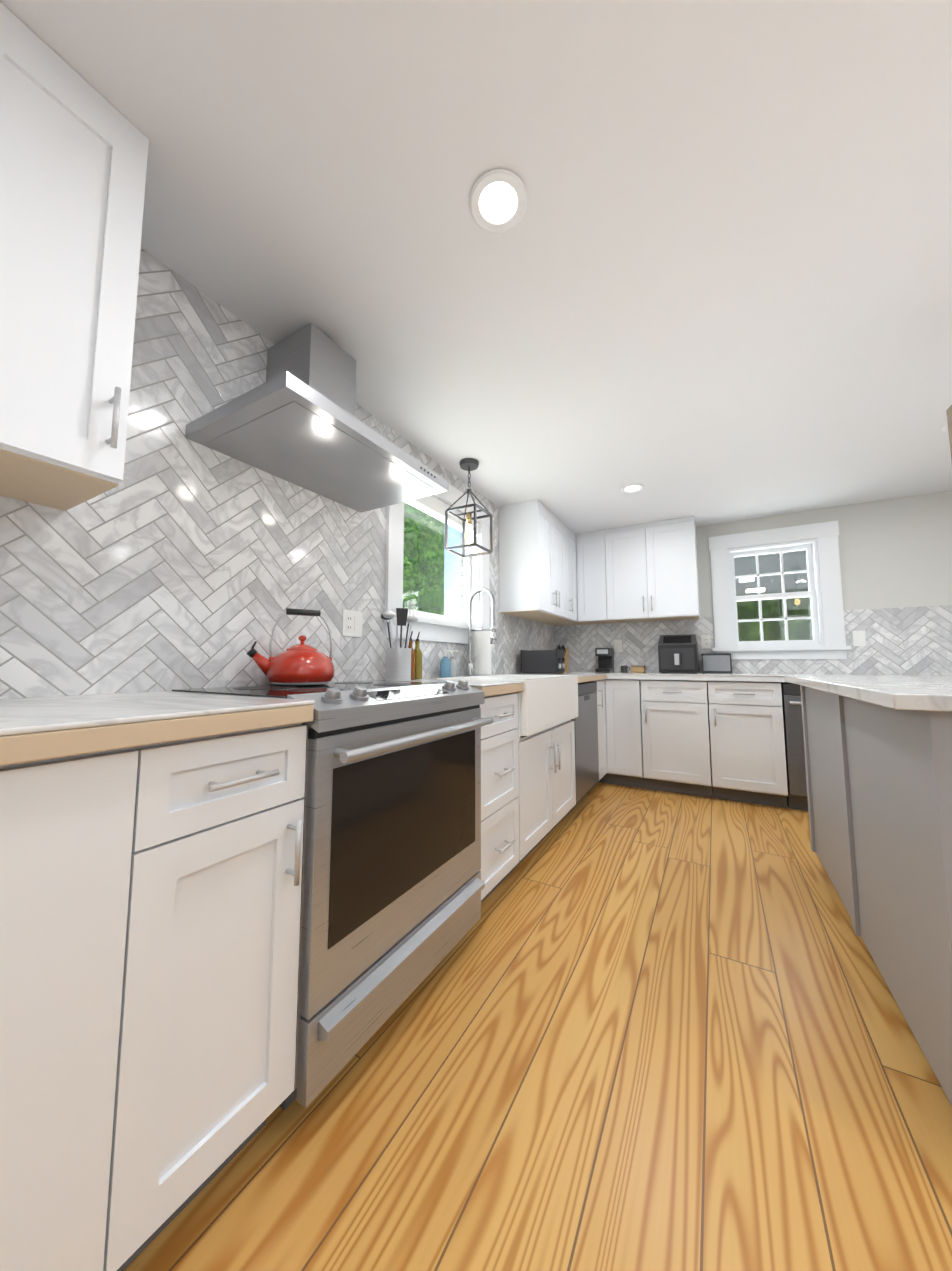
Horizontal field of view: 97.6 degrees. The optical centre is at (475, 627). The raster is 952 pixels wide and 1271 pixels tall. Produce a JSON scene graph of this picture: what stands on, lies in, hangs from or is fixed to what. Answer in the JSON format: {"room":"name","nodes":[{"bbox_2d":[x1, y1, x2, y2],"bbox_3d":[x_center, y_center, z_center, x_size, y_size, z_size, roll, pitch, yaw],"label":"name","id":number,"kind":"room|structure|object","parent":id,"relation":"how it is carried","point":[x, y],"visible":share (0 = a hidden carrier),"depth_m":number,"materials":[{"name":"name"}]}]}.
{"room":"kitchen","nodes":[
{"label":"kitchen","id":0,"kind":"room"},
{"bbox_2d":[0,248,555,698],"bbox_3d":[-0.812,0.021,1.631,0.160,2.230,6.675,-3,-6,30],"label":"wall","id":1,"kind":"structure","parent":0,"point":[176,558],"depth_m":1.33,"materials":[{"name":"grey tile"}]},
{"bbox_2d":[0,2,23,209],"bbox_3d":[-1.127,-0.761,0.648,0.329,0.838,0.423,-3,-6,30],"label":"upper cabinet","id":2,"kind":"object","parent":1,"relation":"attached to","point":[10,25],"depth_m":0.78,"materials":[{"name":"beige wood"}]},
{"bbox_2d":[0,24,148,510],"bbox_3d":[-0.999,-0.741,0.871,0.329,0.838,0.359,-3,-6,30],"label":"upper cabinet","id":3,"kind":"object","parent":1,"relation":"attached to","point":[74,144],"depth_m":0.85,"materials":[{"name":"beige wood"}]},
{"bbox_2d":[185,323,448,511],"bbox_3d":[-0.518,-0.823,1.549,0.500,0.482,0.760,-3,-6,30],"label":"range hood","id":4,"kind":"object","parent":1,"relation":"attached to","point":[293,419],"visible":1,"depth_m":1.46,"materials":[{"name":"metal"}]},
{"bbox_2d":[342,609,362,636],"bbox_3d":[-0.562,-0.018,1.903,0.008,0.118,0.118,-3,-6,30],"label":"electrical outlet","id":5,"kind":"object","parent":1,"relation":"attached to","point":[352,622],"visible":1,"depth_m":1.90,"materials":[{"name":"white plastic"}]},
{"bbox_2d":[382,484,490,643],"bbox_3d":[-0.214,-0.406,2.615,0.167,1.000,1.132,-3,-6,30],"label":"window","id":6,"kind":"structure","parent":1,"relation":"in","point":[435,627],"depth_m":2.58,"materials":[{"name":"white wood"}]},
{"bbox_2d":[499,499,566,622],"bbox_3d":[0.511,-0.513,3.507,0.329,0.838,0.754,-3,-6,30],"label":"upper cabinet","id":7,"kind":"object","parent":1,"relation":"attached to","point":[554,570],"depth_m":3.22,"materials":[{"name":"beige wood"}]},
{"bbox_2d":[567,527,582,622],"bbox_3d":[0.757,-0.482,3.870,0.395,0.838,0.379,-3,-6,30],"label":"upper cabinet","id":8,"kind":"object","parent":1,"relation":"attached to","point":[574,541],"depth_m":3.90,"materials":[{"name":"beige wood"}]},
{"bbox_2d":[0,0,951,533],"bbox_3d":[1.506,-1.247,0.493,5.700,0.100,6.815,-3,-6,30],"label":"ceiling","id":9,"kind":"structure","parent":0,"point":[706,280],"depth_m":1.17,"materials":[{"name":"white paint"}]},
{"bbox_2d":[445,458,492,556],"bbox_3d":[-0.042,-0.737,2.545,0.212,0.560,0.212,-3,-6,30],"label":"pendant lantern","id":10,"kind":"object","parent":9,"relation":"hanging from","point":[469,464],"visible":1,"depth_m":2.52,"materials":[{"name":"metal"}]},
{"bbox_2d":[469,169,526,232],"bbox_3d":[0.060,-1.138,1.119,0.156,0.008,0.156,-3,-6,30],"label":"recessed light","id":11,"kind":"object","parent":9,"relation":"in","point":[498,201],"visible":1,"depth_m":1.11,"materials":[{"name":"white plastic"}]},
{"bbox_2d":[621,484,643,492],"bbox_3d":[1.106,-0.980,2.944,0.156,0.008,0.156,-3,-6,30],"label":"recessed light","id":12,"kind":"object","parent":9,"relation":"in","point":[632,488],"visible":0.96,"depth_m":2.94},
{"bbox_2d":[942,424,947,431],"bbox_3d":[2.513,-1.049,2.144,0.156,0.008,0.156,-3,-6,30],"label":"recessed light","id":13,"kind":"object","parent":9,"relation":"in","point":[945,428],"visible":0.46,"depth_m":2.19,"materials":[{"name":"white plastic"}]},
{"bbox_2d":[946,405,951,461],"bbox_3d":[1.805,-0.824,1.316,0.336,0.599,0.336,-3,-6,30],"label":"lantern pendant light","id":14,"kind":"object","parent":9,"relation":"hanging from","point":[949,415],"visible":1,"depth_m":1.53,"materials":[{"name":"brown wood"}]},
{"bbox_2d":[124,782,951,1270],"bbox_3d":[1.506,1.075,0.292,5.700,0.100,6.815,-3,-6,30],"label":"floor","id":15,"kind":"structure","parent":0,"point":[624,1028],"depth_m":0.95,"materials":[{"name":"brown wood"}]},
{"bbox_2d":[0,738,199,1270],"bbox_3d":[-1.151,0.582,0.182,0.634,0.860,1.513,-3,-6,30],"label":"base cabinet","id":16,"kind":"object","parent":15,"relation":"on","point":[150,902],"depth_m":0.60,"materials":[{"name":"grey wood"}]},
{"bbox_2d":[0,691,314,765],"bbox_3d":[-1.079,0.133,0.324,0.656,0.046,1.765,-3,-6,30],"label":"countertop","id":17,"kind":"structure","parent":16,"relation":"on","point":[38,728],"depth_m":0.70,"materials":[{"name":"stone"}]},
{"bbox_2d":[172,723,306,1219],"bbox_3d":[-0.730,0.645,0.917,0.634,0.860,0.311,-3,-6,30],"label":"base cabinet","id":18,"kind":"object","parent":15,"relation":"on","point":[238,1049],"depth_m":0.79,"materials":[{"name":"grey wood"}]},
{"bbox_2d":[172,680,493,1109],"bbox_3d":[-0.414,0.647,1.364,0.703,0.935,0.766,-3,-6,30],"label":"range","id":19,"kind":"object","parent":15,"relation":"on","point":[392,884],"visible":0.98,"depth_m":1.08,"materials":[{"name":"metal"}]},
{"bbox_2d":[246,608,334,685],"bbox_3d":[-0.642,0.068,1.495,0.229,0.272,0.274,-3,-6,30],"label":"kettle","id":20,"kind":"object","parent":19,"relation":"on","point":[301,664],"visible":1,"depth_m":1.43,"materials":[{"name":"metal"}]},
{"bbox_2d":[479,692,518,902],"bbox_3d":[-0.158,0.728,1.877,0.672,0.861,0.378,-3,-6,30],"label":"base cabinet","id":21,"kind":"object","parent":15,"relation":"on","point":[499,806],"visible":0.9,"depth_m":1.74,"materials":[{"name":"grey wood"}]},
{"bbox_2d":[502,692,575,880],"bbox_3d":[0.155,0.776,2.424,0.671,0.861,0.873,-3,-6,30],"label":"base cabinet","id":22,"kind":"object","parent":15,"relation":"on","point":[547,782],"visible":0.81,"depth_m":2.19,"materials":[{"name":"grey wood"}]},
{"bbox_2d":[563,681,598,818],"bbox_3d":[0.516,0.833,3.068,0.618,0.857,0.588,-3,-6,30],"label":"dishwasher","id":23,"kind":"object","parent":15,"relation":"on","point":[586,751],"visible":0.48,"depth_m":2.89,"materials":[{"name":"metal"}]},
{"bbox_2d":[587,679,644,793],"bbox_3d":[0.999,0.883,3.664,0.902,0.861,0.910,-3,-6,30],"label":"base cabinet","id":24,"kind":"object","parent":15,"relation":"on","point":[620,742],"visible":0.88,"depth_m":3.36,"materials":[{"name":"grey wood"}]},
{"bbox_2d":[640,680,712,797],"bbox_3d":[1.657,0.862,3.427,0.464,0.861,0.672,-3,-6,30],"label":"base cabinet","id":25,"kind":"object","parent":15,"relation":"on","point":[676,738],"visible":0.98,"depth_m":3.18,"materials":[{"name":"grey wood"}]},
{"bbox_2d":[708,681,787,807],"bbox_3d":[2.057,0.843,3.199,0.445,0.861,0.672,-3,-6,30],"label":"base cabinet","id":26,"kind":"object","parent":15,"relation":"on","point":[748,755],"visible":1,"depth_m":2.95,"materials":[{"name":"grey wood"}]},
{"bbox_2d":[780,682,807,810],"bbox_3d":[2.574,0.817,2.882,0.753,0.857,0.673,-3,-6,30],"label":"dishwasher","id":27,"kind":"object","parent":15,"relation":"on","point":[797,798],"visible":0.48,"depth_m":2.81,"materials":[{"name":"metal"}]},
{"bbox_2d":[800,685,951,1104],"bbox_3d":[1.801,0.646,1.147,1.196,0.899,1.477,-3,-6,30],"label":"kitchen island","id":28,"kind":"object","parent":15,"relation":"on","point":[879,785],"visible":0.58,"depth_m":1.08,"materials":[{"name":"grey wood"}]},
{"bbox_2d":[784,675,951,711],"bbox_3d":[1.806,0.181,1.195,1.315,0.032,1.550,-3,-6,30],"label":"countertop","id":29,"kind":"structure","parent":28,"relation":"on","point":[917,693],"depth_m":1.08,"materials":[{"name":"stone"}]},
{"bbox_3d":[3.624,0.767,2.329,1.604,0.861,0.634,-3,-6,30],"label":"base cabinet","id":30,"kind":"object","parent":15,"relation":"on","visible":0},
{"bbox_2d":[373,671,951,695],"bbox_3d":[1.968,0.285,2.082,4.199,0.046,2.777,-3,-6,30],"label":"countertop","id":31,"kind":"structure","parent":30,"relation":"on","point":[492,687],"depth_m":2.98,"materials":[{"name":"stone"}]},
{"bbox_2d":[381,603,417,680],"bbox_3d":[-0.360,0.060,1.957,0.169,0.377,0.192,-3,-6,30],"label":"utensil crock","id":32,"kind":"object","parent":31,"relation":"on","point":[398,664],"visible":1,"depth_m":1.91,"materials":[{"name":"ceramic"}]},
{"bbox_2d":[408,631,414,679],"bbox_3d":[-0.332,0.140,2.101,0.052,0.244,0.052,-3,-6,30],"label":"oil bottle","id":33,"kind":"object","parent":31,"relation":"on","point":[412,660],"visible":0.58,"depth_m":2.08,"materials":[{"name":"brown glass"}]},
{"bbox_2d":[414,632,421,678],"bbox_3d":[-0.303,0.144,2.152,0.052,0.244,0.052,-3,-6,30],"label":"oil bottle","id":34,"kind":"object","parent":31,"relation":"on","point":[418,663],"visible":0.88,"depth_m":2.13,"materials":[{"name":"yellow glass"}]},
{"bbox_2d":[440,650,451,676],"bbox_3d":[-0.175,0.210,2.419,0.071,0.158,0.062,-3,-6,30],"label":"soap dispenser","id":35,"kind":"object","parent":31,"relation":"on","point":[445,667],"visible":0.92,"depth_m":2.40,"materials":[{"name":"blue"}]},
{"bbox_2d":[449,650,458,676],"bbox_3d":[-0.138,0.216,2.484,0.071,0.158,0.062,-3,-6,30],"label":"soap dispenser","id":36,"kind":"object","parent":31,"relation":"on","point":[453,661],"visible":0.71,"depth_m":2.46,"materials":[{"name":"white plastic"}]},
{"bbox_2d":[465,588,496,675],"bbox_3d":[0.040,0.028,2.632,0.221,0.558,0.095,-3,-6,30],"label":"faucet","id":37,"kind":"object","parent":31,"relation":"on","point":[470,665],"visible":1,"depth_m":2.62,"materials":[{"name":"silver metal"}]},
{"bbox_2d":[472,625,491,675],"bbox_3d":[0.037,0.152,2.759,0.140,0.333,0.140,-3,-6,30],"label":"paper towel","id":38,"kind":"object","parent":31,"relation":"on","point":[481,648],"visible":0.88,"depth_m":2.70,"materials":[{"name":"paper"}]},
{"bbox_2d":[437,674,577,735],"bbox_3d":[0.223,0.415,2.417,0.508,0.260,0.830,-3,-6,30],"label":"farmhouse sink","id":39,"kind":"object","parent":31,"relation":"in","point":[547,701],"visible":0.5,"depth_m":2.19,"materials":[{"name":"white ceramic"}]},
{"bbox_2d":[520,649,564,673],"bbox_3d":[0.554,0.280,3.417,0.326,0.189,0.190,-3,-6,30],"label":"toaster","id":40,"kind":"object","parent":31,"relation":"on","point":[544,661],"visible":1,"depth_m":3.34,"materials":[{"name":"grey metal"}]},
{"bbox_2d":[556,645,568,671],"bbox_3d":[0.844,0.302,4.125,0.100,0.268,0.175,-3,-6,30],"label":"knife block","id":41,"kind":"object","parent":31,"relation":"on","point":[566,653],"visible":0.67,"depth_m":4.13,"materials":[{"name":"brown wood"}]},
{"bbox_2d":[595,648,613,671],"bbox_3d":[1.224,0.310,3.961,0.130,0.225,0.200,-3,-6,30],"label":"coffee maker","id":42,"kind":"object","parent":31,"relation":"on","point":[605,659],"visible":0.96,"depth_m":3.94,"materials":[{"name":"grey plastic"}]},
{"bbox_2d":[621,666,629,671],"bbox_3d":[1.384,0.384,3.863,0.081,0.060,0.061,-3,-6,30],"label":"tin","id":43,"kind":"object","parent":31,"relation":"on","point":[624,668],"visible":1,"depth_m":3.84,"materials":[{"name":"metal"}]},
{"bbox_2d":[631,665,645,671],"bbox_3d":[1.479,0.378,3.797,0.114,0.062,0.084,-3,-6,30],"label":"box","id":44,"kind":"object","parent":31,"relation":"on","point":[637,668],"visible":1,"depth_m":3.76,"materials":[{"name":"brown wood"}]},
{"bbox_2d":[658,634,698,672],"bbox_3d":[1.726,0.225,3.557,0.290,0.324,0.374,-3,-6,30],"label":"air fryer","id":45,"kind":"object","parent":31,"relation":"on","point":[677,653],"visible":1,"depth_m":3.45,"materials":[{"name":"grey plastic"}]},
{"bbox_2d":[701,653,731,672],"bbox_3d":[2.045,0.304,3.543,0.220,0.165,0.090,-3,-6,30],"label":"smart display","id":46,"kind":"object","parent":31,"relation":"on","point":[716,662],"visible":1,"depth_m":3.52,"materials":[{"name":"grey plastic"}]},
{"bbox_2d":[606,490,951,674],"bbox_3d":[3.217,0.146,3.076,5.400,2.230,0.160,-3,-6,30],"label":"wall","id":47,"kind":"structure","parent":0,"point":[895,552],"depth_m":3.13,"materials":[{"name":"grey paint"}]},
{"bbox_2d":[583,528,614,623],"bbox_3d":[1.157,-0.472,3.988,0.355,0.838,0.395,-3,-6,30],"label":"upper cabinet","id":48,"kind":"object","parent":47,"relation":"attached to","point":[598,546],"depth_m":3.85,"materials":[{"name":"beige wood"}]},
{"bbox_2d":[615,516,699,622],"bbox_3d":[1.562,-0.488,3.795,0.798,0.838,0.329,-3,-6,30],"label":"upper cabinet","id":49,"kind":"object","parent":47,"relation":"attached to","point":[656,570],"depth_m":3.61,"materials":[{"name":"beige wood"}]},
{"bbox_2d":[555,605,951,674],"bbox_3d":[3.088,0.105,3.056,5.200,0.501,0.008,-3,-6,30],"label":"tile","id":50,"kind":"structure","parent":47,"relation":"attached to","point":[909,641],"depth_m":3.19,"materials":[{"name":"grey tile"}]},
{"bbox_2d":[614,640,621,651],"bbox_3d":[1.371,0.178,4.024,0.072,0.118,0.008,-3,-6,30],"label":"electrical outlet","id":51,"kind":"object","parent":50,"relation":"attached to","point":[617,645],"visible":1,"depth_m":4.02,"materials":[{"name":"white plastic"}]},
{"bbox_2d":[701,635,710,648],"bbox_3d":[2.018,0.126,3.659,0.072,0.118,0.007,-3,-6,30],"label":"electrical outlet","id":52,"kind":"object","parent":50,"relation":"attached to","point":[705,642],"visible":1,"depth_m":3.66,"materials":[{"name":"white plastic"}]},
{"bbox_2d":[852,630,865,645],"bbox_3d":[2.901,0.083,3.155,0.072,0.118,0.008,-3,-6,30],"label":"electrical outlet","id":53,"kind":"object","parent":50,"relation":"attached to","point":[859,638],"visible":1,"depth_m":3.15,"materials":[{"name":"white plastic"}]},
{"bbox_2d":[709,520,850,658],"bbox_3d":[2.478,-0.275,3.484,0.910,1.080,0.181,-3,-6,30],"label":"window","id":54,"kind":"structure","parent":47,"relation":"in","point":[824,594],"depth_m":3.44,"materials":[{"name":"white wood"}]},
{"label":"outside","id":55,"kind":"structure","parent":0,"visible":0},
{"bbox_2d":[403,502,444,614],"bbox_3d":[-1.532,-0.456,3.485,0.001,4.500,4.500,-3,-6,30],"label":"trees","id":56,"kind":"object","parent":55,"point":[423,559],"depth_m":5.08,"materials":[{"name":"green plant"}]},
{"bbox_2d":[734,550,812,640],"bbox_3d":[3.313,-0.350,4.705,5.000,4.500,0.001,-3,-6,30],"label":"window panes","id":57,"kind":"object","parent":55,"point":[801,609],"depth_m":4.68,"materials":[{"name":"clear glass"}]},
{"bbox_2d":[739,578,753,581],"bbox_3d":[3.093,-0.541,4.761,0.140,0.030,0.050,-3,-6,30],"label":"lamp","id":58,"kind":"object","parent":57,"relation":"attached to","point":[746,579],"depth_m":4.75,"materials":[{"name":"white"}]},
{"bbox_2d":[746,588,764,592],"bbox_3d":[3.158,-0.418,4.713,0.170,0.035,0.050,-3,-6,30],"label":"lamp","id":59,"kind":"object","parent":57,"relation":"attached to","point":[751,590],"depth_m":4.69,"materials":[{"name":"white"}]}
]}

